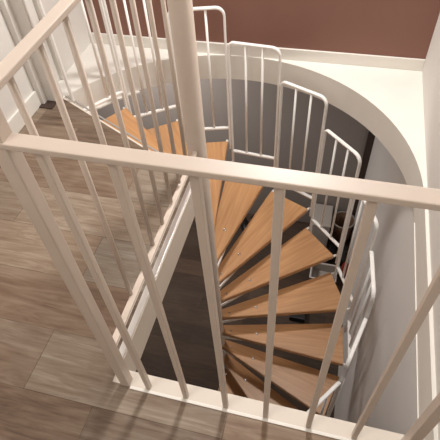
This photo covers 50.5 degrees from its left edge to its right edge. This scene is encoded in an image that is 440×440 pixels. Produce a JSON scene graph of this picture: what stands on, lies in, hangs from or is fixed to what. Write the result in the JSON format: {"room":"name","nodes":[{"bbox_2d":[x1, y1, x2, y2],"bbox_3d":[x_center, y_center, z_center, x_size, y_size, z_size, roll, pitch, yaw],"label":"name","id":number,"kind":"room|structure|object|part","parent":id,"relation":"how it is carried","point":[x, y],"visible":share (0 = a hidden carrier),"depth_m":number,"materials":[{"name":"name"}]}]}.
{"room":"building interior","nodes":[
{"label":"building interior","id":0,"kind":"room"},
{"bbox_2d":[0,0,90,120],"bbox_3d":[-1.447,-0.118,0.460,0.100,2.650,4.636,9,50,11],"label":"wall","id":1,"kind":"structure","parent":0,"point":[8,106],"depth_m":2.33,"materials":[{"name":"white paint"}]},
{"bbox_2d":[0,0,46,103],"bbox_3d":[-0.970,-1.418,1.449,0.030,2.500,0.035,9,50,11],"label":"trim","id":2,"kind":"structure","parent":1,"relation":"attached to","point":[5,6],"depth_m":2.12,"materials":[{"name":"white paint"}]},
{"bbox_2d":[7,90,40,132],"bbox_3d":[-1.412,0.866,1.107,0.013,0.085,4.000,9,50,11],"label":"baseboard","id":3,"kind":"structure","parent":1,"relation":"attached to","point":[16,123],"depth_m":2.26,"materials":[{"name":"white wood"}]},
{"bbox_2d":[9,0,62,100],"bbox_3d":[-0.929,-1.445,1.470,0.092,2.500,0.050,9,50,11],"label":"trim","id":4,"kind":"structure","parent":1,"relation":"attached to","point":[22,10],"depth_m":2.10,"materials":[{"name":"white paint"}]},
{"bbox_2d":[39,100,55,108],"bbox_3d":[-0.875,-0.589,2.377,0.072,0.006,0.062,9,50,11],"label":"trim","id":5,"kind":"structure","parent":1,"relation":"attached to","point":[49,104],"depth_m":2.37,"materials":[{"name":"wood"}]},
{"bbox_2d":[33,0,63,79],"bbox_3d":[-0.929,-1.554,1.564,0.022,2.500,0.110,9,50,11],"label":"trim","id":6,"kind":"structure","parent":1,"relation":"attached to","point":[34,1],"depth_m":2.39,"materials":[{"name":"white wood"}]},
{"bbox_2d":[66,95,158,151],"bbox_3d":[-0.483,-0.438,2.221,0.860,0.004,0.009,33,59,28],"label":"trim","id":7,"kind":"structure","parent":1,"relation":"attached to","point":[83,106],"depth_m":2.24,"materials":[{"name":"silver metal"}]},
{"bbox_2d":[87,90,139,113],"bbox_3d":[-0.642,-0.655,2.622,0.429,0.008,0.075,-32,54,-22],"label":"trim","id":8,"kind":"structure","parent":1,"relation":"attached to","point":[137,91],"depth_m":2.62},
{"bbox_2d":[63,97,423,439],"bbox_3d":[-0.275,0.133,1.816,0.665,0.149,2.218,-28,53,-19],"label":"trim","id":9,"kind":"structure","parent":1,"relation":"attached to","point":[143,328],"depth_m":1.39,"materials":[{"name":"white wood"}]},
{"bbox_2d":[0,108,439,439],"bbox_3d":[0.084,0.228,0.955,0.973,0.994,0.060,9,50,11],"label":"landing railing","id":10,"kind":"object","parent":9,"relation":"on","point":[13,163],"visible":1,"depth_m":0.76,"materials":[{"name":"white metal"}]},
{"bbox_3d":[-0.307,0.165,1.035,0.028,0.992,0.028,9,50,11],"label":"corner post","id":11,"kind":"part","parent":10,"relation":"part of","materials":[{"name":"white metal"}]},
{"bbox_2d":[0,0,197,344],"bbox_3d":[-0.224,-0.219,1.272,0.030,0.886,0.912,8,50,10],"label":"landing railing","id":12,"kind":"object","parent":10,"relation":"attached to","point":[33,41],"visible":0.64,"depth_m":1.11,"materials":[{"name":"white wood"}]},
{"bbox_3d":[-0.246,-0.503,0.941,0.028,0.012,0.909,8,50,10],"label":"rail","id":13,"kind":"part","parent":12,"relation":"part of","materials":[{"name":"white wood"}]},
{"bbox_3d":[-0.199,0.039,1.581,0.019,0.080,0.897,8,50,10],"label":"rail","id":14,"kind":"part","parent":12,"relation":"part of","materials":[{"name":"white metal"}]},
{"bbox_3d":[0.061,-0.058,0.621,0.972,0.011,0.029,9,50,11],"label":"rail","id":15,"kind":"part","parent":10,"relation":"part of","materials":[{"name":"white wood"}]},
{"bbox_3d":[0.470,0.308,0.899,0.026,0.931,0.028,9,50,11],"label":"post","id":16,"kind":"part","parent":10,"relation":"part of","materials":[{"name":"white metal"}]},
{"bbox_2d":[0,99,337,439],"bbox_3d":[-0.497,1.058,1.033,1.872,0.150,4.074,9,50,11],"label":"floor","id":17,"kind":"structure","parent":0,"point":[56,379],"depth_m":1.54,"materials":[{"name":"brown wood"}]},
{"bbox_2d":[119,181,190,356],"bbox_3d":[-0.218,0.140,1.704,0.022,0.004,0.810,9,50,11],"label":"trim","id":18,"kind":"structure","parent":17,"relation":"on","point":[165,245],"depth_m":1.69,"materials":[{"name":"white wood"}]},
{"bbox_2d":[97,79,368,225],"bbox_3d":[-0.162,-1.096,4.614,3.512,2.790,0.100,9,50,11],"label":"wall","id":19,"kind":"structure","parent":0,"point":[347,128],"depth_m":4.54,"materials":[{"name":"grey paint"}]},
{"bbox_2d":[352,131,374,216],"bbox_3d":[1.394,-0.747,4.311,0.063,2.630,0.030,9,50,11],"label":"trim","id":20,"kind":"structure","parent":19,"relation":"attached to","point":[370,139],"depth_m":4.48,"materials":[{"name":"brown wood"}]},
{"bbox_2d":[136,211,350,417],"bbox_3d":[-0.604,1.405,4.398,3.512,0.100,4.300,9,50,11],"label":"floor","id":21,"kind":"structure","parent":0,"point":[185,304],"depth_m":4.62,"materials":[{"name":"brown wood"}]},
{"bbox_2d":[37,0,378,416],"bbox_3d":[0.054,0.351,2.681,1.539,3.802,1.714,-3,49,2],"label":"spiral staircase","id":22,"kind":"structure","parent":21,"relation":"on","point":[320,294],"depth_m":2.88,"materials":[{"name":"brown wood"}]},
{"bbox_3d":[-0.659,-0.828,2.286,0.296,0.924,0.021,-35,56,-24],"label":"guard panel","id":23,"kind":"part","parent":22,"relation":"part of","materials":[{"name":"white metal"}]},
{"bbox_3d":[-0.643,-0.634,2.510,0.283,0.013,0.021,-35,56,-24],"label":"rail","id":24,"kind":"part","parent":22,"relation":"part of","materials":[{"name":"white metal"}]},
{"bbox_3d":[-0.397,-0.831,2.516,0.296,0.924,0.021,-18,51,-12],"label":"guard panel","id":25,"kind":"part","parent":22,"relation":"part of","materials":[{"name":"white metal"}]},
{"bbox_3d":[-0.382,-0.637,2.740,0.283,0.013,0.021,-18,51,-12],"label":"rail","id":26,"kind":"part","parent":22,"relation":"part of","materials":[{"name":"white metal"}]},
{"bbox_3d":[-0.098,-0.762,2.683,0.296,0.924,0.021,-3,49,2],"label":"guard panel","id":27,"kind":"part","parent":22,"relation":"part of","materials":[{"name":"white metal"}]},
{"bbox_3d":[-0.083,-0.569,2.907,0.283,0.013,0.021,-3,49,2],"label":"rail","id":28,"kind":"part","parent":22,"relation":"part of","materials":[{"name":"white metal"}]},
{"bbox_3d":[0.218,-0.423,3.006,0.283,0.013,0.021,13,51,14],"label":"rail","id":29,"kind":"part","parent":22,"relation":"part of","materials":[{"name":"white metal"}]},
{"bbox_3d":[0.203,-0.616,2.782,0.296,0.924,0.021,13,51,14],"label":"guard panel","id":30,"kind":"part","parent":22,"relation":"part of","materials":[{"name":"white metal"}]},
{"bbox_3d":[0.470,-0.395,2.819,0.296,0.924,0.021,30,57,26],"label":"guard panel","id":31,"kind":"part","parent":22,"relation":"part of","materials":[{"name":"white metal"}]},
{"bbox_3d":[0.485,-0.202,3.043,0.283,0.013,0.021,30,57,26],"label":"rail","id":32,"kind":"part","parent":22,"relation":"part of","materials":[{"name":"white metal"}]},
{"bbox_3d":[0.531,1.196,2.672,0.296,0.924,0.021,-34,55,-23],"label":"guard panel","id":33,"kind":"part","parent":22,"relation":"part of","materials":[{"name":"white metal"}]},
{"bbox_3d":[0.688,0.082,3.030,0.021,0.013,0.283,-26,52,-17],"label":"rail","id":34,"kind":"part","parent":22,"relation":"part of","materials":[{"name":"white metal"}]},
{"bbox_3d":[0.672,-0.111,2.806,0.021,0.924,0.296,-26,52,-17],"label":"guard panel","id":35,"kind":"part","parent":22,"relation":"part of","materials":[{"name":"white metal"}]},
{"bbox_3d":[0.801,0.409,2.986,0.021,0.013,0.283,-10,49,-5],"label":"rail","id":36,"kind":"part","parent":22,"relation":"part of","materials":[{"name":"white metal"}]},
{"bbox_3d":[0.710,0.896,2.673,0.021,0.924,0.296,22,54,21],"label":"guard panel","id":37,"kind":"part","parent":22,"relation":"part of","materials":[{"name":"white metal"}]},
{"bbox_3d":[0.814,0.754,2.934,0.021,0.013,0.283,5,50,8],"label":"rail","id":38,"kind":"part","parent":22,"relation":"part of","materials":[{"name":"white metal"}]},
{"bbox_3d":[0.786,0.216,2.762,0.021,0.924,0.296,-10,49,-5],"label":"guard panel","id":39,"kind":"part","parent":22,"relation":"part of","materials":[{"name":"white metal"}]},
{"bbox_3d":[0.799,0.560,2.710,0.021,0.924,0.296,5,50,8],"label":"guard panel","id":40,"kind":"part","parent":22,"relation":"part of","materials":[{"name":"white metal"}]},
{"bbox_2d":[240,217,247,230],"bbox_3d":[0.276,0.035,5.389,0.088,0.096,0.273,-10,49,-5],"label":"shoe","id":41,"kind":"object","parent":21,"relation":"on","point":[244,224],"visible":0.36,"depth_m":5.34,"materials":[{"name":"black plastic"}]},
{"bbox_2d":[289,314,305,322],"bbox_3d":[0.766,0.932,4.594,0.150,0.078,0.120,9,50,11],"label":"case","id":42,"kind":"object","parent":21,"relation":"on","point":[300,317],"visible":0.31,"depth_m":4.55,"materials":[{"name":"black plastic"}]},
{"bbox_2d":[312,204,332,246],"bbox_3d":[1.114,0.065,5.125,0.188,0.370,0.310,9,50,11],"label":"storage box","id":43,"kind":"object","parent":21,"relation":"on","point":[316,231],"visible":0.71,"depth_m":5.00,"materials":[{"name":"grey laminate"}]},
{"bbox_3d":[1.105,-0.045,4.996,0.188,0.030,0.310,9,50,11],"label":"lid","id":44,"kind":"part","parent":43,"relation":"part of","materials":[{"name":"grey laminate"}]},
{"bbox_2d":[309,263,336,282],"bbox_3d":[1.070,0.572,4.845,0.270,0.136,0.210,9,50,11],"label":"box","id":45,"kind":"object","parent":21,"relation":"on","point":[320,269],"visible":0.46,"depth_m":4.91,"materials":[{"name":"grey laminate"}]},
{"bbox_2d":[326,242,336,263],"bbox_3d":[1.214,0.340,5.062,0.088,0.096,0.273,12,51,14],"label":"shoe","id":46,"kind":"object","parent":21,"relation":"on","point":[332,248],"visible":0.67,"depth_m":5.05,"materials":[{"name":"black leather"}]},
{"bbox_2d":[339,244,345,265],"bbox_3d":[1.316,0.356,5.041,0.088,0.096,0.273,12,51,14],"label":"shoe","id":47,"kind":"object","parent":21,"relation":"on","point":[344,248],"visible":0.41,"depth_m":4.98,"materials":[{"name":"black plastic"}]},
{"bbox_2d":[332,211,354,242],"bbox_3d":[1.339,0.094,5.125,0.251,0.309,0.251,9,50,11],"label":"wicker basket","id":48,"kind":"object","parent":21,"relation":"on","point":[340,216],"visible":0.58,"depth_m":5.08,"materials":[{"name":"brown wicker"}]},
{"bbox_2d":[341,261,348,275],"bbox_3d":[1.301,0.492,4.836,0.068,0.230,0.068,9,50,11],"label":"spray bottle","id":49,"kind":"object","parent":21,"relation":"on","point":[343,265],"visible":0.43,"depth_m":4.81,"materials":[{"name":"red plastic"}]},
{"bbox_2d":[83,0,439,58],"bbox_3d":[0.090,-1.724,1.739,2.072,2.650,0.100,9,50,11],"label":"wall","id":50,"kind":"structure","parent":0,"point":[395,28],"depth_m":2.38,"materials":[{"name":"brown paint"}]},
{"bbox_2d":[88,32,424,70],"bbox_3d":[0.136,-0.935,2.570,1.872,0.063,0.013,9,50,11],"label":"baseboard","id":51,"kind":"structure","parent":50,"relation":"attached to","point":[391,62],"depth_m":2.50,"materials":[{"name":"white wood"}]},
{"bbox_2d":[334,13,439,439],"bbox_3d":[0.684,0.577,1.460,0.105,5.290,5.900,9,50,11],"label":"wall","id":52,"kind":"structure","parent":0,"point":[393,308],"depth_m":2.20,"materials":[{"name":"grey paint"}]},
{"bbox_2d":[130,386,353,439],"bbox_3d":[0.154,0.569,1.310,0.874,0.005,0.009,9,50,11],"label":"trim","id":53,"kind":"structure","parent":52,"relation":"attached to","point":[131,387],"depth_m":1.33,"materials":[{"name":"white wood"}]},
{"bbox_2d":[58,43,438,439],"bbox_3d":[-0.085,-0.183,2.076,1.872,0.149,1.854,9,50,11],"label":"ledge","id":54,"kind":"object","parent":52,"relation":"attached to","point":[388,102],"depth_m":2.36,"materials":[{"name":"white paint"}]},
{"bbox_2d":[414,223,418,418],"bbox_3d":[0.698,0.354,1.655,0.006,0.006,0.918,9,50,11],"label":"trim","id":55,"kind":"structure","parent":52,"relation":"attached to","point":[414,223],"depth_m":1.60,"materials":[{"name":"white paint"}]}
]}

